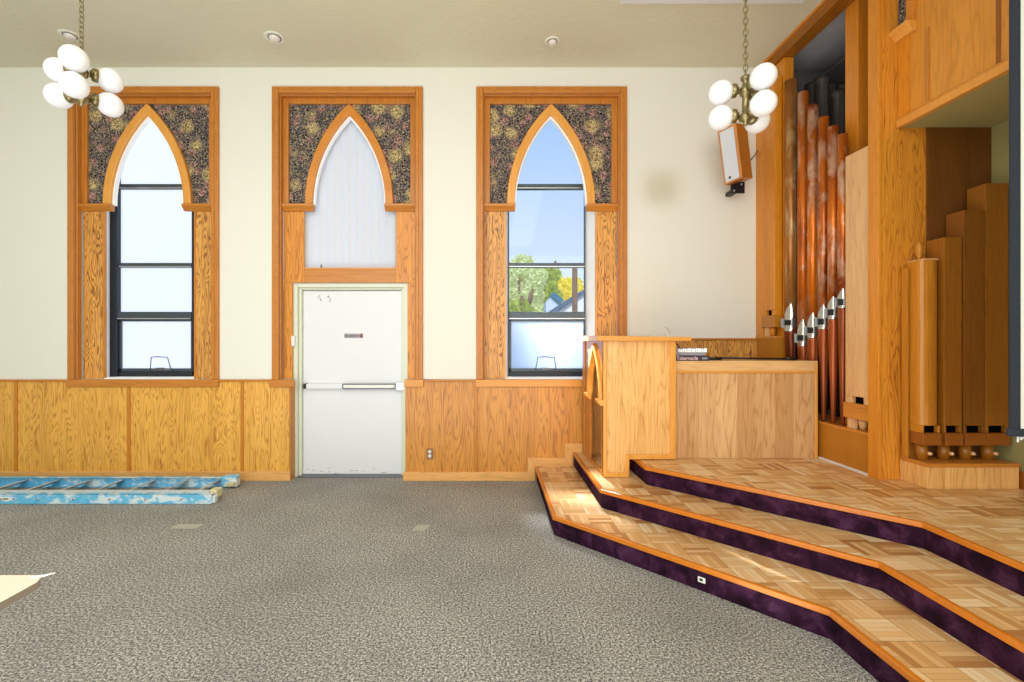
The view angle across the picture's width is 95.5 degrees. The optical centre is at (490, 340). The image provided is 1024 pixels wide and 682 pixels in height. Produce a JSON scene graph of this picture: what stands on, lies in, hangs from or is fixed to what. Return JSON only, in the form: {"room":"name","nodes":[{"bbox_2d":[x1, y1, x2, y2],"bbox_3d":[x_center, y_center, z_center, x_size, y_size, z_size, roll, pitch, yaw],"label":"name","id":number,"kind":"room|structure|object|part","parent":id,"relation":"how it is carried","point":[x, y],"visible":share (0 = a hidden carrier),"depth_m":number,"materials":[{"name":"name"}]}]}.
{"room":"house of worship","nodes":[
{"label":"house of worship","id":0,"kind":"room"},
{"bbox_2d":[0,67,755,378],"bbox_3d":[-1.600,-0.712,5.159,13.200,4.363,0.482,0,0,0],"label":"wall","id":1,"kind":"structure","parent":0,"point":[691,247],"depth_m":4.92,"materials":[{"name":"paint"}]},
{"bbox_2d":[66,86,219,386],"bbox_3d":[-3.665,-1.099,5.060,1.600,3.164,0.360,0,0,0],"label":"window","id":2,"kind":"structure","parent":1,"relation":"in","point":[148,175],"depth_m":4.99,"materials":[{"name":"brown wood"}]},
{"bbox_3d":[-3.665,-1.991,4.982,0.942,1.072,0.075,0,0,0],"label":"arch moulding","id":3,"kind":"part","parent":2,"relation":"part of","materials":[{"name":"brown wood"}]},
{"bbox_3d":[-3.665,0.401,5.095,0.988,0.012,0.210,0,0,0],"label":"sill","id":4,"kind":"part","parent":2,"relation":"part of","materials":[{"name":"white paint"}]},
{"bbox_3d":[-3.739,-2.151,5.207,0.806,0.807,0.006,0,0,0],"label":"pane","id":5,"kind":"part","parent":2,"relation":"part of","materials":[{"name":"clear glass"}]},
{"bbox_3d":[-3.796,-1.083,5.195,0.932,2.955,0.090,0,0,0],"label":"frame","id":6,"kind":"part","parent":2,"relation":"part of","materials":[{"name":"black metal"}]},
{"bbox_3d":[-3.739,0.050,5.200,0.806,0.580,0.040,0,0,0],"label":"hopper sash","id":7,"kind":"part","parent":2,"relation":"part of","materials":[{"name":"glass"}]},
{"bbox_3d":[-3.739,-1.281,5.207,0.806,0.824,0.006,0,0,0],"label":"pane","id":8,"kind":"part","parent":2,"relation":"part of","materials":[{"name":"clear glass"}]},
{"bbox_3d":[-3.739,-0.572,5.207,0.806,0.494,0.006,0,0,0],"label":"pane","id":9,"kind":"part","parent":2,"relation":"part of","materials":[{"name":"clear glass"}]},
{"bbox_3d":[-3.733,0.043,5.201,0.770,0.523,0.006,0,0,0],"label":"frosted pane","id":10,"kind":"part","parent":2,"relation":"part of","materials":[{"name":"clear glass"}]},
{"bbox_3d":[-3.659,0.246,5.147,0.242,0.159,0.046,0,0,0],"label":"hopper handle","id":11,"kind":"part","parent":2,"relation":"part of","materials":[{"name":"grey metal"}]},
{"bbox_2d":[0,471,290,480],"bbox_3d":[-5.056,1.421,4.897,5.887,0.098,0.018,0,0,0],"label":"baseboard","id":12,"kind":"structure","parent":1,"relation":"attached to","point":[244,475],"depth_m":4.89,"materials":[{"name":"brown wood"}]},
{"bbox_2d":[0,379,294,479],"bbox_3d":[-5.059,0.938,4.954,5.883,1.065,0.132,0,0,0],"label":"wainscot","id":13,"kind":"structure","parent":1,"relation":"attached to","point":[46,424],"depth_m":4.91,"materials":[{"name":"brown wood"}]},
{"bbox_3d":[-5.619,0.938,4.912,1.221,1.065,0.012,0,0,0],"label":"panel","id":14,"kind":"part","parent":13,"relation":"part of","materials":[{"name":"brown wood"}]},
{"bbox_3d":[-4.413,0.938,4.912,1.189,1.065,0.012,0,0,0],"label":"panel","id":15,"kind":"part","parent":13,"relation":"part of","materials":[{"name":"brown wood"}]},
{"bbox_3d":[-3.220,0.938,4.912,1.194,1.065,0.012,0,0,0],"label":"panel","id":16,"kind":"part","parent":13,"relation":"part of","materials":[{"name":"brown wood"}]},
{"bbox_3d":[-2.377,0.938,4.912,0.491,1.065,0.012,0,0,0],"label":"panel","id":17,"kind":"part","parent":13,"relation":"part of","materials":[{"name":"brown wood"}]},
{"bbox_2d":[269,86,423,386],"bbox_3d":[-1.520,-1.099,5.044,1.625,3.164,0.332,0,0,0],"label":"window","id":18,"kind":"structure","parent":1,"relation":"in","point":[347,161],"depth_m":4.99,"materials":[{"name":"brown wood"}]},
{"bbox_3d":[-1.513,-1.991,4.982,0.942,1.072,0.075,0,0,0],"label":"arch moulding","id":19,"kind":"part","parent":18,"relation":"part of","materials":[{"name":"brown wood"}]},
{"bbox_2d":[291,283,407,477],"bbox_3d":[-1.520,0.423,5.103,1.245,2.094,0.235,0,0,0],"label":"door","id":20,"kind":"structure","parent":1,"relation":"in","point":[349,341],"depth_m":5.10,"materials":[{"name":"paint"}]},
{"bbox_2d":[403,443,581,480],"bbox_3d":[0.163,1.275,4.897,2.175,0.390,0.018,0,0,0],"label":"baseboard","id":21,"kind":"structure","parent":1,"relation":"attached to","point":[569,448],"depth_m":4.89,"materials":[{"name":"brown wood"}]},
{"bbox_2d":[405,379,581,479],"bbox_3d":[0.422,0.938,4.903,2.655,1.065,0.030,0,0,0],"label":"wainscot","id":22,"kind":"structure","parent":1,"relation":"attached to","point":[468,427],"depth_m":4.91,"materials":[{"name":"brown wood"}]},
{"bbox_2d":[426,448,432,458],"bbox_3d":[-0.645,1.190,4.901,0.072,0.116,0.011,0,0,0],"label":"wall outlet","id":23,"kind":"object","parent":22,"relation":"attached to","point":[429,451],"visible":1,"depth_m":4.90,"materials":[{"name":"white plastic"}]},
{"bbox_3d":[-0.532,0.938,4.912,0.745,1.065,0.012,0,0,0],"label":"panel","id":24,"kind":"part","parent":22,"relation":"part of","materials":[{"name":"brown wood"}]},
{"bbox_3d":[0.796,0.938,4.912,1.908,1.065,0.012,0,0,0],"label":"panel","id":25,"kind":"part","parent":22,"relation":"part of","materials":[{"name":"brown wood"}]},
{"bbox_2d":[476,86,626,386],"bbox_3d":[0.639,-1.099,5.060,1.600,3.164,0.360,0,0,0],"label":"window","id":26,"kind":"structure","parent":1,"relation":"in","point":[509,345],"depth_m":4.99,"materials":[{"name":"brown wood"}]},
{"bbox_3d":[0.639,0.401,5.095,0.988,0.012,0.210,0,0,0],"label":"sill","id":27,"kind":"part","parent":26,"relation":"part of","materials":[{"name":"white paint"}]},
{"bbox_3d":[0.608,0.246,5.147,0.242,0.159,0.046,0,0,0],"label":"hopper handle","id":28,"kind":"part","parent":26,"relation":"part of","materials":[{"name":"grey metal"}]},
{"bbox_3d":[0.623,-1.083,5.205,0.854,2.955,0.070,0,0,0],"label":"frame","id":29,"kind":"part","parent":26,"relation":"part of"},
{"bbox_3d":[0.623,0.050,5.200,0.842,0.580,0.040,0,0,0],"label":"hopper sash","id":30,"kind":"part","parent":26,"relation":"part of","materials":[{"name":"glass"}]},
{"bbox_3d":[0.629,0.043,5.201,0.806,0.523,0.006,0,0,0],"label":"frosted pane","id":31,"kind":"part","parent":26,"relation":"part of","materials":[{"name":"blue glass"}]},
{"bbox_3d":[0.639,-1.991,4.982,0.942,1.072,0.075,0,0,0],"label":"arch moulding","id":32,"kind":"part","parent":26,"relation":"part of","materials":[{"name":"brown wood"}]},
{"bbox_2d":[676,338,756,359],"bbox_3d":[2.280,0.495,4.903,1.040,1.050,0.030,0,0,0],"label":"wainscot","id":33,"kind":"structure","parent":1,"relation":"attached to","point":[716,347],"depth_m":4.91,"materials":[{"name":"brown wood"}]},
{"bbox_2d":[718,123,757,196],"bbox_3d":[2.512,-1.812,4.670,0.616,0.628,0.495,0,0,0],"label":"wall speaker","id":34,"kind":"object","parent":1,"relation":"attached to","point":[733,140],"visible":0.96,"depth_m":4.56,"materials":[{"name":"brown wood"}]},
{"bbox_2d":[720,127,738,182],"bbox_3d":[2.328,-1.815,4.540,0.120,0.472,0.201,0,0,45],"label":"grille","id":35,"kind":"object","parent":34,"relation":"attached to","point":[729,137],"depth_m":4.53,"materials":[{"name":"white fabric"}]},
{"bbox_2d":[0,0,822,66],"bbox_3d":[-1.600,-2.968,0.350,13.200,0.150,10.100,0,0,0],"label":"ceiling","id":36,"kind":"structure","parent":0,"point":[117,33],"depth_m":4.36,"materials":[{"name":"beige paint"}]},
{"bbox_2d":[57,29,82,41],"bbox_3d":[-3.980,-2.875,4.396,0.180,0.034,0.180,0,0,0],"label":"recessed light","id":37,"kind":"object","parent":36,"relation":"in","point":[67,34],"visible":0.97,"depth_m":4.37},
{"bbox_2d":[42,0,124,117],"bbox_3d":[-2.775,-2.228,3.111,0.406,1.327,0.407,0,0,0],"label":"globe chandelier","id":38,"kind":"object","parent":36,"relation":"hanging from","point":[70,72],"visible":1,"depth_m":3.07,"materials":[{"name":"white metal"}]},
{"bbox_3d":[-2.900,-1.813,3.120,0.158,0.158,0.158,0,0,0],"label":"globe","id":39,"kind":"part","parent":38,"relation":"part of","materials":[{"name":"white glass"}]},
{"bbox_3d":[-2.900,-1.643,3.120,0.158,0.158,0.158,0,0,0],"label":"globe","id":40,"kind":"part","parent":38,"relation":"part of","materials":[{"name":"white glass"}]},
{"bbox_3d":[-2.677,-1.643,2.986,0.158,0.158,0.158,0,0,0],"label":"globe","id":41,"kind":"part","parent":38,"relation":"part of","materials":[{"name":"white glass"}]},
{"bbox_3d":[-2.677,-1.813,2.986,0.158,0.158,0.158,0,0,0],"label":"globe","id":42,"kind":"part","parent":38,"relation":"part of","materials":[{"name":"white glass"}]},
{"bbox_3d":[-2.748,-1.738,3.120,0.090,0.340,0.090,0,0,0],"label":"stem","id":43,"kind":"part","parent":38,"relation":"part of","materials":[{"name":"gold metal"}]},
{"bbox_3d":[-2.748,-2.360,3.120,0.027,0.939,0.026,0,0,-44],"label":"chain","id":44,"kind":"part","parent":38,"relation":"part of","materials":[{"name":"gold metal"}]},
{"bbox_3d":[-2.650,-1.643,3.236,0.158,0.158,0.158,0,0,0],"label":"globe","id":45,"kind":"part","parent":38,"relation":"part of","materials":[{"name":"white glass"}]},
{"bbox_3d":[-2.650,-1.813,3.236,0.158,0.158,0.158,0,0,0],"label":"globe","id":46,"kind":"part","parent":38,"relation":"part of","materials":[{"name":"white glass"}]},
{"bbox_2d":[263,30,284,43],"bbox_3d":[-2.060,-2.875,4.425,0.190,0.034,0.190,0,0,0],"label":"recessed light","id":47,"kind":"object","parent":36,"relation":"in","point":[274,37],"visible":1,"depth_m":4.40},
{"bbox_2d":[545,36,559,46],"bbox_3d":[0.593,-2.875,4.484,0.150,0.034,0.150,0,0,0],"label":"recessed light","id":48,"kind":"object","parent":36,"relation":"in","point":[551,41],"visible":1,"depth_m":4.46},
{"bbox_2d":[620,0,804,3],"bbox_3d":[1.873,-2.882,3.280,1.550,0.019,1.360,0,0,0],"label":"ceiling panel","id":49,"kind":"object","parent":36,"relation":"attached to","point":[621,1],"visible":1,"depth_m":3.94,"materials":[{"name":"white paint"}]},
{"bbox_2d":[708,0,777,133],"bbox_3d":[1.669,-2.160,3.099,0.406,1.463,0.407,0,0,16],"label":"globe chandelier","id":50,"kind":"object","parent":36,"relation":"hanging from","point":[758,101],"visible":1,"depth_m":3.08,"materials":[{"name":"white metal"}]},
{"bbox_3d":[1.551,-1.507,3.142,0.158,0.158,0.158,0,0,16],"label":"globe","id":51,"kind":"part","parent":50,"relation":"part of","materials":[{"name":"white glass"}]},
{"bbox_3d":[1.551,-1.677,3.142,0.158,0.158,0.158,0,0,16],"label":"globe","id":52,"kind":"part","parent":50,"relation":"part of","materials":[{"name":"white glass"}]},
{"bbox_3d":[1.697,-1.602,3.100,0.090,0.340,0.090,0,0,16],"label":"stem","id":53,"kind":"part","parent":50,"relation":"part of","materials":[{"name":"gold metal"}]},
{"bbox_3d":[1.697,-2.287,3.100,0.027,1.067,0.026,0,0,-28],"label":"chain","id":54,"kind":"part","parent":50,"relation":"part of","materials":[{"name":"gold metal"}]},
{"bbox_3d":[1.823,-1.507,3.185,0.158,0.158,0.158,0,0,16],"label":"globe","id":55,"kind":"part","parent":50,"relation":"part of","materials":[{"name":"white glass"}]},
{"bbox_3d":[1.729,-1.507,2.951,0.158,0.158,0.158,0,0,16],"label":"globe","id":56,"kind":"part","parent":50,"relation":"part of","materials":[{"name":"white glass"}]},
{"bbox_3d":[1.729,-1.677,2.951,0.158,0.158,0.158,0,0,16],"label":"globe","id":57,"kind":"part","parent":50,"relation":"part of","materials":[{"name":"white glass"}]},
{"bbox_2d":[1006,0,1023,441],"bbox_3d":[3.134,-1.180,2.402,0.870,3.424,0.100,0,0,7],"label":"projection screen","id":58,"kind":"object","parent":36,"relation":"hanging from","point":[1016,7],"visible":1,"depth_m":2.44,"materials":[{"name":"fabric"}]},
{"bbox_2d":[0,477,877,681],"bbox_3d":[-1.600,1.520,0.259,13.200,0.100,9.918,0,0,0],"label":"floor","id":59,"kind":"structure","parent":0,"point":[296,579],"depth_m":2.60,"materials":[{"name":"grey carpet"}]},
{"bbox_2d":[0,575,39,609],"bbox_3d":[-2.112,1.096,1.095,1.520,0.742,0.690,0,0,0],"label":"folding table","id":60,"kind":"object","parent":59,"relation":"on","point":[13,588],"visible":1,"depth_m":1.38,"materials":[{"name":"beige laminate"}]},
{"bbox_2d":[30,572,55,578],"bbox_3d":[-1.385,0.723,1.433,0.062,0.002,0.016,0,0,-23],"label":"scrap","id":61,"kind":"object","parent":60,"relation":"on","point":[43,575],"visible":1,"depth_m":1.43,"materials":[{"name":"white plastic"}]},
{"bbox_2d":[0,474,239,503],"bbox_3d":[-4.942,1.409,4.455,4.915,0.118,0.553,0,0,0],"label":"ladder","id":62,"kind":"object","parent":59,"relation":"on","point":[29,496],"visible":1,"depth_m":4.26,"materials":[{"name":"blue paint"}]},
{"bbox_3d":[-4.987,1.418,4.263,4.826,0.096,0.035,0,0,0],"label":"fly rail","id":63,"kind":"part","parent":62,"relation":"part of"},
{"bbox_3d":[-4.957,1.424,4.210,4.886,0.088,0.050,0,0,0],"label":"rail","id":64,"kind":"part","parent":62,"relation":"part of","materials":[{"name":"blue paint"}]},
{"bbox_3d":[-5.036,1.416,4.675,4.727,0.100,0.050,0,0,0],"label":"rail","id":65,"kind":"part","parent":62,"relation":"part of","materials":[{"name":"blue paint"}]},
{"bbox_2d":[168,524,204,528],"bbox_3d":[-2.409,1.468,3.685,0.240,0.002,0.085,0,0,0],"label":"tape","id":66,"kind":"object","parent":59,"relation":"on","point":[179,526],"visible":1,"depth_m":3.68,"materials":[{"name":"beige paper"}]},
{"bbox_2d":[412,525,429,530],"bbox_3d":[-0.550,1.468,3.655,0.130,0.002,0.110,0,0,0],"label":"tape","id":67,"kind":"object","parent":59,"relation":"on","point":[418,527],"visible":1,"depth_m":3.65,"materials":[{"name":"beige paper"}]},
{"bbox_2d":[535,452,1023,681],"bbox_3d":[2.532,1.244,0.213,4.136,0.450,9.407,0,0,0],"label":"stage platform","id":68,"kind":"object","parent":59,"relation":"on","point":[913,583],"visible":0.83,"depth_m":2.71,"materials":[{"name":"wood parquet"},{"name":"orange-stained wood edging"},{"name":"purple carpet"}]},
{"bbox_2d":[577,326,691,476],"bbox_3d":[1.306,0.514,4.397,0.815,1.308,0.925,0,0,0],"label":"pulpit","id":69,"kind":"object","parent":68,"relation":"on","point":[629,382],"depth_m":4.00,"materials":[{"name":"brown wood"}]},
{"bbox_3d":[0.973,0.584,4.418,0.020,1.168,0.843,0,0,0],"label":"frame","id":70,"kind":"part","parent":69,"relation":"part of","materials":[{"name":"brown wood"}]},
{"bbox_3d":[0.966,0.266,4.295,0.055,0.488,0.540,0,0,0],"label":"arch moulding","id":71,"kind":"part","parent":69,"relation":"part of","materials":[{"name":"brown wood"}]},
{"bbox_3d":[1.274,0.584,4.830,0.622,1.168,0.020,0,0,0],"label":"panel","id":72,"kind":"part","parent":69,"relation":"part of","materials":[{"name":"brown wood"}]},
{"bbox_3d":[1.274,0.584,4.006,0.622,1.168,0.018,0,0,0],"label":"panel","id":73,"kind":"part","parent":69,"relation":"part of","materials":[{"name":"brown wood"}]},
{"bbox_3d":[1.274,0.584,3.989,0.622,1.168,0.020,0,0,0],"label":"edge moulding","id":74,"kind":"part","parent":69,"relation":"part of","materials":[{"name":"brown wood"}]},
{"bbox_3d":[1.600,-0.093,4.400,0.226,0.093,0.088,0,0,0],"label":"cable coil","id":75,"kind":"part","parent":69,"relation":"part of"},
{"bbox_2d":[698,576,704,583],"bbox_3d":[1.237,1.403,2.731,0.006,0.030,0.042,0,0,-44],"label":"outlet","id":76,"kind":"object","parent":68,"relation":"attached to","point":[700,579],"visible":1,"depth_m":2.73,"materials":[{"name":"white plastic"}]},
{"bbox_2d":[676,360,817,457],"bbox_3d":[2.223,0.597,4.162,1.245,0.845,0.244,0,0,0],"label":"partition","id":77,"kind":"object","parent":68,"relation":"on","point":[725,408],"visible":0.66,"depth_m":4.05,"materials":[{"name":"brown wood"}]},
{"bbox_2d":[676,356,708,360],"bbox_3d":[1.768,0.152,4.171,0.300,0.043,0.177,0,0,0],"label":"book","id":78,"kind":"object","parent":77,"relation":"on","point":[678,358],"visible":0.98,"depth_m":4.08,"materials":[{"name":"black paper"}]},
{"bbox_2d":[676,348,706,355],"bbox_3d":[1.749,0.096,4.171,0.303,0.068,0.158,0,0,0],"label":"book","id":79,"kind":"object","parent":78,"relation":"on","point":[679,351],"visible":0.65,"depth_m":4.09,"materials":[{"name":"white paper"}]},
{"bbox_3d":[2.208,0.224,4.051,1.215,0.071,0.006,0,0,0],"label":"rail","id":80,"kind":"part","parent":77,"relation":"part of","materials":[{"name":"brown wood"}]},
{"bbox_3d":[2.208,0.269,4.047,1.215,0.020,0.014,0,0,0],"label":"bead moulding","id":81,"kind":"part","parent":77,"relation":"part of","materials":[{"name":"brown wood"}]},
{"bbox_2d":[676,360,817,362],"bbox_3d":[2.223,0.181,4.166,1.245,0.014,0.236,0,0,0],"label":"shelf","id":82,"kind":"object","parent":77,"relation":"attached to","point":[710,361],"depth_m":4.05,"materials":[{"name":"brown wood"}]},
{"bbox_2d":[709,357,796,359],"bbox_3d":[2.350,0.158,4.175,0.790,0.030,0.037,0,0,0],"label":"microphone boom","id":83,"kind":"object","parent":77,"relation":"on","point":[710,358],"visible":0.95,"depth_m":4.16,"materials":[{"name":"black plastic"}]},
{"bbox_2d":[755,0,990,479],"bbox_3d":[3.647,-0.936,4.163,1.705,3.912,1.508,0,0,0],"label":"organ case","id":84,"kind":"object","parent":68,"relation":"on","point":[918,177],"visible":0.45,"depth_m":3.42,"materials":[{"name":"brown wood"}]},
{"bbox_2d":[761,75,781,335],"bbox_3d":[2.836,-1.341,4.698,0.092,2.579,0.204,0,0,0],"label":"pipe","id":85,"kind":"object","parent":84,"relation":"on","point":[771,318],"visible":0.92,"depth_m":4.62,"materials":[{"name":"brown wood"}]},
{"bbox_3d":[2.937,-1.425,4.751,0.096,2.750,0.332,0,0,0],"label":"post","id":86,"kind":"part","parent":84,"relation":"part of","materials":[{"name":"brown wood"}]},
{"bbox_2d":[781,78,797,357],"bbox_3d":[2.897,-0.909,4.498,0.129,3.217,0.110,0,0,-29],"label":"pipe","id":87,"kind":"object","parent":84,"relation":"on","point":[789,323],"visible":0.83,"depth_m":4.46,"materials":[{"name":"brown metal"}]},
{"bbox_2d":[794,90,808,359],"bbox_3d":[2.898,-0.804,4.323,0.110,3.007,0.094,0,0,-29],"label":"pipe","id":88,"kind":"object","parent":84,"relation":"on","point":[800,338],"visible":0.73,"depth_m":4.29,"materials":[{"name":"orange metal"}]},
{"bbox_2d":[805,81,814,104],"bbox_3d":[3.300,-0.976,4.780,0.125,3.332,0.123,0,0,0],"label":"pipe","id":89,"kind":"object","parent":84,"relation":"in","point":[809,86],"visible":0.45,"depth_m":4.74,"materials":[{"name":"metal"}]},
{"bbox_2d":[804,104,818,362],"bbox_3d":[2.898,-0.711,4.191,0.103,2.819,0.088,0,0,-29],"label":"pipe","id":90,"kind":"object","parent":84,"relation":"on","point":[810,330],"visible":0.79,"depth_m":4.16,"materials":[{"name":"orange metal"}]},
{"bbox_2d":[814,74,829,412],"bbox_3d":[3.203,-0.928,4.500,0.130,3.235,0.128,0,0,0],"label":"pipe","id":91,"kind":"object","parent":84,"relation":"on","point":[821,83],"visible":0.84,"depth_m":4.46,"materials":[{"name":"metal"}]},
{"bbox_2d":[815,116,829,420],"bbox_3d":[2.898,-0.624,4.058,0.101,2.647,0.086,0,0,-29],"label":"pipe","id":92,"kind":"object","parent":84,"relation":"on","point":[824,121],"visible":0.88,"depth_m":4.04,"materials":[{"name":"orange metal"}]},
{"bbox_2d":[824,125,838,423],"bbox_3d":[2.899,-0.559,3.944,0.096,2.516,0.082,0,0,-29],"label":"pipe","id":93,"kind":"object","parent":84,"relation":"on","point":[830,312],"visible":0.92,"depth_m":3.92,"materials":[{"name":"orange metal"}]},
{"bbox_2d":[829,81,838,408],"bbox_3d":[3.451,-0.959,4.720,0.125,3.299,0.123,0,0,0],"label":"pipe","id":94,"kind":"object","parent":84,"relation":"in","point":[832,84],"visible":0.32,"depth_m":4.68,"materials":[{"name":"metal"}]},
{"bbox_2d":[830,89,844,415],"bbox_3d":[3.209,-0.806,4.300,0.115,2.993,0.113,0,0,0],"label":"pipe","id":95,"kind":"object","parent":84,"relation":"on","point":[837,96],"visible":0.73,"depth_m":4.26,"materials":[{"name":"metal"}]},
{"bbox_2d":[835,81,844,132],"bbox_3d":[3.434,-0.912,4.550,0.112,3.205,0.111,0,0,0],"label":"pipe","id":96,"kind":"object","parent":84,"relation":"in","point":[841,85],"visible":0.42,"depth_m":4.51,"materials":[{"name":"metal"}]},
{"bbox_2d":[835,133,847,425],"bbox_3d":[2.899,-0.501,3.837,0.087,2.400,0.074,0,0,-29],"label":"pipe","id":97,"kind":"object","parent":84,"relation":"on","point":[842,139],"visible":0.94,"depth_m":3.82,"materials":[{"name":"orange metal"}]},
{"bbox_3d":[3.062,0.873,4.043,0.377,0.295,1.063,0,0,0],"label":"panel","id":98,"kind":"part","parent":84,"relation":"part of","materials":[{"name":"brown wood"}]},
{"bbox_2d":[843,146,867,429],"bbox_3d":[2.920,-0.398,3.658,0.110,2.194,0.253,0,0,0],"label":"pipe","id":99,"kind":"object","parent":84,"relation":"on","point":[855,408],"visible":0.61,"depth_m":3.65,"materials":[{"name":"brown wood"}]},
{"bbox_3d":[3.050,-1.055,3.870,0.100,3.510,0.140,0,0,0],"label":"post","id":100,"kind":"part","parent":84,"relation":"part of","materials":[{"name":"brown wood"}]},
{"bbox_3d":[3.262,-0.936,3.465,0.816,3.912,0.090,0,0,0],"label":"pier panel","id":101,"kind":"part","parent":84,"relation":"part of","materials":[{"name":"brown wood"}]},
{"bbox_2d":[889,0,1008,127],"bbox_3d":[3.296,-2.227,3.015,0.743,1.327,0.831,0,0,0],"label":"wood panel","id":102,"kind":"object","parent":84,"relation":"attached to","point":[953,55],"visible":0.97,"depth_m":3.10,"materials":[{"name":"brown wood"}]},
{"bbox_3d":[2.985,-2.577,3.288,0.030,0.624,0.093,0,0,0],"label":"arch moulding","id":103,"kind":"part","parent":102,"relation":"part of","materials":[{"name":"brown wood"}]},
{"bbox_3d":[2.996,-1.600,3.009,0.048,0.074,0.818,0,0,0],"label":"moulding","id":104,"kind":"part","parent":102,"relation":"part of","materials":[{"name":"brown wood"}]},
{"bbox_3d":[3.433,-0.274,3.414,0.472,2.585,0.010,0,0,0],"label":"niche panel","id":105,"kind":"part","parent":84,"relation":"part of","materials":[{"name":"brown wood"}]},
{"bbox_2d":[899,456,1020,488],"bbox_3d":[3.322,0.931,3.308,0.645,0.175,0.220,0,0,0],"label":"chest","id":106,"kind":"object","parent":68,"relation":"on","point":[932,473],"visible":0.8,"depth_m":3.21,"materials":[{"name":"brown wood"}]},
{"bbox_2d":[902,268,908,457],"bbox_3d":[3.010,0.157,3.380,0.020,1.373,0.040,0,0,0],"label":"board","id":107,"kind":"object","parent":106,"relation":"on","point":[905,271],"visible":1,"depth_m":3.37,"materials":[{"name":"brown wood"}]},
{"bbox_2d":[906,242,941,459],"bbox_3d":[3.095,0.064,3.329,0.130,1.558,0.142,0,0,0],"label":"pipe","id":108,"kind":"object","parent":106,"relation":"on","point":[924,431],"visible":0.95,"depth_m":3.28,"materials":[{"name":"brown wood"}]},
{"bbox_3d":[3.075,-0.648,3.340,0.048,0.133,0.048,0,0,0],"label":"stopper knob","id":109,"kind":"part","parent":108,"relation":"part of","materials":[{"name":"brown wood"}]},
{"bbox_2d":[927,237,962,459],"bbox_3d":[3.249,0.057,3.329,0.126,1.573,0.142,0,0,0],"label":"pipe","id":110,"kind":"object","parent":106,"relation":"on","point":[948,250],"visible":0.78,"depth_m":3.27,"materials":[{"name":"brown wood"}]},
{"bbox_3d":[3.322,0.857,3.308,0.645,0.026,0.220,0,0,0],"label":"chest lid","id":111,"kind":"part","parent":106,"relation":"part of","materials":[{"name":"brown wood"}]},
{"bbox_2d":[946,210,986,459],"bbox_3d":[3.401,-0.039,3.329,0.149,1.764,0.142,0,0,0],"label":"pipe","id":112,"kind":"object","parent":106,"relation":"on","point":[969,225],"visible":0.75,"depth_m":3.27,"materials":[{"name":"brown wood"}]},
{"bbox_2d":[967,183,1009,459],"bbox_3d":[3.559,-0.134,3.329,0.161,1.953,0.142,0,0,0],"label":"pipe","id":113,"kind":"object","parent":106,"relation":"on","point":[992,198],"visible":0.75,"depth_m":3.27,"materials":[{"name":"brown wood"}]},
{"bbox_2d":[991,120,1023,471],"bbox_3d":[3.745,-0.712,-0.540,0.150,4.363,7.920,0,0,0],"label":"wall","id":114,"kind":"structure","parent":0,"point":[1014,452],"depth_m":3.32,"materials":[{"name":"paint"}]},
{"bbox_2d":[1019,471,1023,489],"bbox_3d":[3.660,0.960,2.805,0.020,0.120,1.210,0,0,0],"label":"baseboard","id":115,"kind":"structure","parent":114,"relation":"attached to","point":[1021,473],"depth_m":3.20,"materials":[{"name":"brown wood"}]},
{"label":"outside","id":116,"kind":"structure","parent":0,"visible":0},
{"bbox_3d":[10.000,2.820,42.750,100.000,0.100,74.500,0,0,0],"label":"lawn","id":117,"kind":"structure","parent":116,"visible":0},
{"bbox_2d":[509,288,538,311],"bbox_3d":[0.810,0.665,13.005,1.434,4.227,1.078,0,0,0],"label":"leafy tree","id":118,"kind":"object","parent":117,"relation":"on","point":[520,305],"visible":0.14,"depth_m":12.70,"materials":[{"name":"green plant"}]},
{"bbox_2d":[509,253,548,311],"bbox_3d":[0.963,-0.174,16.931,2.193,5.905,1.834,0,0,0],"label":"leafy tree","id":119,"kind":"object","parent":117,"relation":"on","point":[521,280],"visible":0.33,"depth_m":16.43,"materials":[{"name":"green plant"}]},
{"bbox_2d":[543,261,562,310],"bbox_3d":[2.147,-0.243,19.023,1.741,6.044,1.401,0,0,0],"label":"leafy tree","id":120,"kind":"object","parent":117,"relation":"on","point":[554,274],"visible":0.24,"depth_m":18.59,"materials":[{"name":"green plant"}]},
{"bbox_2d":[544,292,563,311],"bbox_3d":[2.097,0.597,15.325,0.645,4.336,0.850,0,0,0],"label":"gabled house","id":121,"kind":"structure","parent":117,"relation":"on","point":[554,300],"depth_m":15.00,"materials":[{"name":"white"}]},
{"bbox_2d":[549,290,583,311],"bbox_3d":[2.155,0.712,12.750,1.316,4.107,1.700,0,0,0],"label":"house","id":122,"kind":"structure","parent":117,"relation":"on","point":[566,306],"depth_m":12.00,"materials":[{"name":"white"}]},
{"bbox_2d":[558,276,583,301],"bbox_3d":[3.827,-0.307,24.009,2.322,6.172,2.035,0,0,0],"label":"leafy tree","id":123,"kind":"object","parent":117,"relation":"on","point":[565,285],"visible":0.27,"depth_m":23.41,"materials":[{"name":"yellow plant"}]},
{"bbox_2d":[572,268,577,311],"bbox_3d":[1.892,0.530,10.500,0.150,4.480,0.146,0,0,0],"label":"utility pole","id":124,"kind":"object","parent":117,"relation":"on","point":[574,270],"visible":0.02,"depth_m":10.45,"materials":[{"name":"brown wood"}]}
]}

